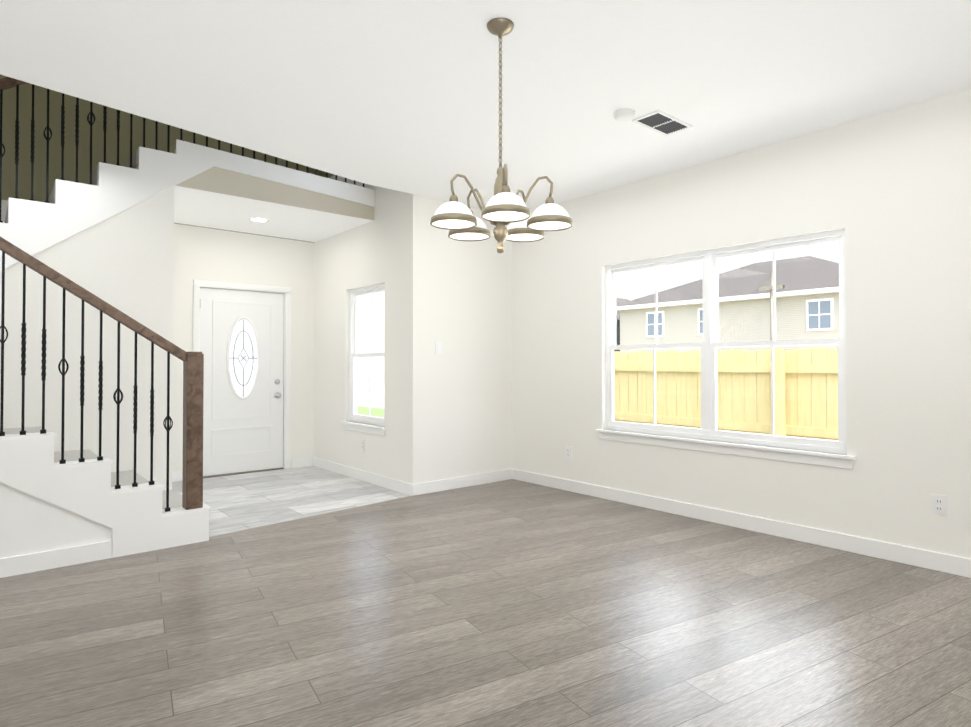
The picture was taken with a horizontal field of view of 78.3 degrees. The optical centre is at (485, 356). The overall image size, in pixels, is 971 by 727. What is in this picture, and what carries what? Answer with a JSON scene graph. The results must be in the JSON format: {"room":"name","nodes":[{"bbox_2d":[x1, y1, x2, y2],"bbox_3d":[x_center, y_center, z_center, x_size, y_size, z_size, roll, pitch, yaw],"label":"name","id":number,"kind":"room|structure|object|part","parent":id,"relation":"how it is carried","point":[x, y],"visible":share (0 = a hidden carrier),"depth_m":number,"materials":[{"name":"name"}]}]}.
{"room":"empty dining room","nodes":[
{"label":"empty dining room","id":0,"kind":"room"},
{"bbox_2d":[0,186,173,490],"bbox_3d":[-3.772,-0.097,3.765,3.250,2.677,0.094,1,-1,-40],"label":"wall","id":1,"kind":"structure","parent":0,"point":[123,261],"depth_m":4.48,"materials":[{"name":"paint"}]},
{"bbox_2d":[0,74,314,471],"bbox_3d":[-3.996,-1.486,5.455,5.070,5.500,0.140,1,-1,-40],"label":"wall","id":2,"kind":"structure","parent":0,"point":[211,254],"depth_m":6.10,"materials":[{"name":"paint"}]},
{"bbox_2d":[172,470,182,481],"bbox_3d":[-3.218,1.218,5.979,0.460,0.105,0.014,1,-1,-40],"label":"baseboard","id":3,"kind":"structure","parent":2,"relation":"attached to","point":[176,475],"depth_m":6.05,"materials":[{"name":"white wood"}]},
{"bbox_2d":[200,288,283,475],"bbox_3d":[-2.639,0.274,6.501,0.900,1.975,0.118,1,-1,-40],"label":"front door","id":4,"kind":"structure","parent":2,"relation":"in","point":[241,341],"depth_m":6.50,"materials":[{"name":"painted wood"},{"name":"glass"}]},
{"bbox_2d":[193,280,290,477],"bbox_3d":[-2.671,0.248,6.545,1.042,2.066,0.155,1,-1,-40],"label":"door frame","id":5,"kind":"structure","parent":2,"relation":"attached to","point":[199,284],"depth_m":6.78,"materials":[{"name":"white painted wood"}]},
{"bbox_2d":[172,149,373,241],"bbox_3d":[-2.260,-1.504,5.920,1.820,0.292,1.397,1,-1,-40],"label":"ceiling","id":6,"kind":"structure","parent":0,"point":[218,198],"depth_m":5.61,"materials":[{"name":"paint"}]},
{"bbox_2d":[249,218,268,221],"bbox_3d":[-2.257,-1.357,5.945,0.190,0.006,0.190,1,-1,-40],"label":"recessed light","id":7,"kind":"object","parent":6,"relation":"in","point":[258,219],"visible":1,"depth_m":5.94,"materials":[{"name":"white"}]},
{"bbox_2d":[172,466,409,536],"bbox_3d":[-2.085,1.264,5.454,2.110,0.001,2.280,1,-1,-40],"label":"floor","id":8,"kind":"structure","parent":0,"point":[239,502],"depth_m":5.41,"materials":[{"name":"grey tile"}]},
{"bbox_2d":[314,169,425,483],"bbox_3d":[-1.331,-1.475,6.339,0.140,5.500,2.240,1,-1,-40],"label":"wall","id":9,"kind":"structure","parent":0,"point":[387,246],"depth_m":5.82,"materials":[{"name":"paint"}]},
{"bbox_2d":[308,457,415,495],"bbox_3d":[-1.341,1.221,6.195,0.017,0.105,2.114,1,-1,-40],"label":"baseboard","id":10,"kind":"structure","parent":9,"relation":"attached to","point":[379,480],"depth_m":6.03,"materials":[{"name":"white wood"}]},
{"bbox_2d":[361,439,364,450],"bbox_3d":[-1.258,0.912,6.108,0.008,0.116,0.072,1,-1,-40],"label":"outlet","id":11,"kind":"object","parent":9,"relation":"attached to","point":[362,445],"visible":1,"depth_m":6.10,"materials":[{"name":"white plastic"}]},
{"bbox_2d":[341,283,385,435],"bbox_3d":[-1.211,0.030,6.132,0.150,1.495,0.880,1,-1,-40],"label":"window","id":12,"kind":"structure","parent":9,"relation":"in","point":[355,354],"depth_m":6.29,"materials":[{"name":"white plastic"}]},
{"bbox_2d":[425,197,511,481],"bbox_3d":[-0.182,-0.100,5.918,1.090,2.740,0.140,1,-1,-40],"label":"wall","id":13,"kind":"structure","parent":0,"point":[469,368],"depth_m":5.83,"materials":[{"name":"paint"}]},
{"bbox_2d":[435,342,441,353],"bbox_3d":[-0.439,-0.074,5.602,0.072,0.116,0.009,1,-1,-40],"label":"light switch","id":14,"kind":"object","parent":13,"relation":"attached to","point":[438,347],"visible":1,"depth_m":5.59,"materials":[{"name":"white plastic"}]},
{"bbox_2d":[416,469,511,494],"bbox_3d":[-0.193,1.216,5.789,1.170,0.105,0.017,1,-1,-40],"label":"baseboard","id":15,"kind":"structure","parent":13,"relation":"attached to","point":[489,477],"depth_m":5.76,"materials":[{"name":"white wood"}]},
{"bbox_2d":[0,479,970,726],"bbox_3d":[0.302,1.210,1.303,6.300,0.001,7.500,1,-1,-40],"label":"floor","id":16,"kind":"structure","parent":0,"point":[511,603],"depth_m":2.70,"materials":[{"name":"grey wood"}]},
{"bbox_2d":[0,0,970,210],"bbox_3d":[0.355,-1.629,1.384,6.440,0.200,7.780,1,-1,-40],"label":"ceiling","id":17,"kind":"structure","parent":0,"point":[400,95],"depth_m":3.19,"materials":[{"name":"paint"}]},
{"bbox_2d":[430,18,572,253],"bbox_3d":[0.054,-0.989,2.736,0.635,1.045,0.614,1,-1,-40],"label":"chandelier","id":18,"kind":"object","parent":17,"relation":"hanging from","point":[459,221],"visible":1,"depth_m":2.68,"materials":[{"name":"white glass"}]},
{"bbox_2d":[613,109,634,120],"bbox_3d":[0.856,-1.481,3.683,0.132,0.036,0.132,1,-1,-40],"label":"smoke detector","id":19,"kind":"object","parent":17,"relation":"attached to","point":[623,114],"visible":1,"depth_m":3.65,"materials":[{"name":"white plastic"}]},
{"bbox_2d":[632,110,692,135],"bbox_3d":[1.138,-1.493,3.830,0.380,0.009,0.200,1,-1,-40],"label":"ceiling vent","id":20,"kind":"object","parent":17,"relation":"in","point":[662,122],"visible":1,"depth_m":3.82,"materials":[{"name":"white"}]},
{"bbox_2d":[512,88,970,558],"bbox_3d":[2.712,-0.132,3.456,0.140,2.740,7.640,1,-1,-40],"label":"wall","id":21,"kind":"structure","parent":0,"point":[889,192],"depth_m":3.89,"materials":[{"name":"paint"}]},
{"bbox_2d":[565,446,571,458],"bbox_3d":[0.780,0.906,5.607,0.008,0.116,0.072,1,-1,-40],"label":"outlet","id":22,"kind":"object","parent":21,"relation":"attached to","point":[568,452],"visible":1,"depth_m":5.60,"materials":[{"name":"white plastic"}]},
{"bbox_2d":[596,229,855,468],"bbox_3d":[1.706,-0.045,4.595,0.150,1.545,2.060,1,-1,-40],"label":"window","id":23,"kind":"structure","parent":21,"relation":"in","point":[708,346],"depth_m":4.56,"materials":[{"name":"white plastic"}]},
{"bbox_2d":[512,469,970,577],"bbox_3d":[2.700,1.184,3.337,0.017,0.105,7.500,1,-1,-40],"label":"baseboard","id":24,"kind":"structure","parent":21,"relation":"attached to","point":[940,562],"depth_m":4.14,"materials":[{"name":"white wood"}]},
{"bbox_2d":[931,494,946,515],"bbox_3d":[2.617,0.858,3.441,0.008,0.116,0.072,1,-1,-40],"label":"outlet","id":25,"kind":"object","parent":21,"relation":"attached to","point":[939,504],"visible":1,"depth_m":3.44,"materials":[{"name":"white plastic"}]},
{"bbox_3d":[-0.377,1.373,2.101,6.580,0.296,9.880,1,-1,-40],"label":"floor","id":26,"kind":"structure","parent":0,"visible":0},
{"bbox_2d":[0,77,374,577],"bbox_3d":[-3.185,-0.706,4.489,5.067,3.915,2.364,1,-1,-40],"label":"stairs","id":27,"kind":"structure","parent":26,"relation":"on","point":[62,508],"depth_m":3.86,"materials":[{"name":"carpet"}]},
{"bbox_3d":[-2.407,-1.308,4.322,4.103,2.715,0.998,1,-1,-40],"label":"handrail","id":28,"kind":"part","parent":27,"relation":"part of","materials":[{"name":"brown wood"}]},
{"label":"outside","id":29,"kind":"structure","parent":0,"visible":0},
{"bbox_2d":[357,385,383,408],"bbox_3d":[0.279,1.883,6.192,80.000,0.020,80.000,1,-1,-40],"label":"ground","id":30,"kind":"structure","parent":29,"point":[377,395],"depth_m":32.74,"materials":[{"name":"beige"}]},
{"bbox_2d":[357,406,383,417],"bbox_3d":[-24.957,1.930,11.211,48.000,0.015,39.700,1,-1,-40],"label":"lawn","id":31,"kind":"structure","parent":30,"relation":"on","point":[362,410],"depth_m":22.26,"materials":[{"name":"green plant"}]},
{"bbox_2d":[615,298,629,350],"bbox_3d":[6.345,-0.822,37.728,8.600,6.200,8.400,1,-1,-40],"label":"house","id":32,"kind":"structure","parent":30,"relation":"on","point":[621,300],"depth_m":33.65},
{"bbox_2d":[614,347,837,440],"bbox_3d":[3.404,0.891,5.989,0.148,1.960,13.628,1,-1,-40],"label":"fence","id":33,"kind":"object","parent":30,"relation":"on","point":[639,410],"depth_m":6.70,"materials":[{"name":"yellow wood"}]},
{"bbox_2d":[616,256,838,352],"bbox_3d":[15.146,-1.380,30.449,10.900,7.130,13.600,1,-1,-40],"label":"house","id":34,"kind":"structure","parent":30,"relation":"on","point":[802,265],"depth_m":27.31,"materials":[{"name":"beige"}]},
{"bbox_2d":[759,273,784,347],"bbox_3d":[11.961,-0.686,24.919,0.200,5.600,1.000,1,-1,-40],"label":"pole","id":35,"kind":"object","parent":30,"relation":"on","point":[763,288],"depth_m":24.88,"materials":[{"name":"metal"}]}
]}

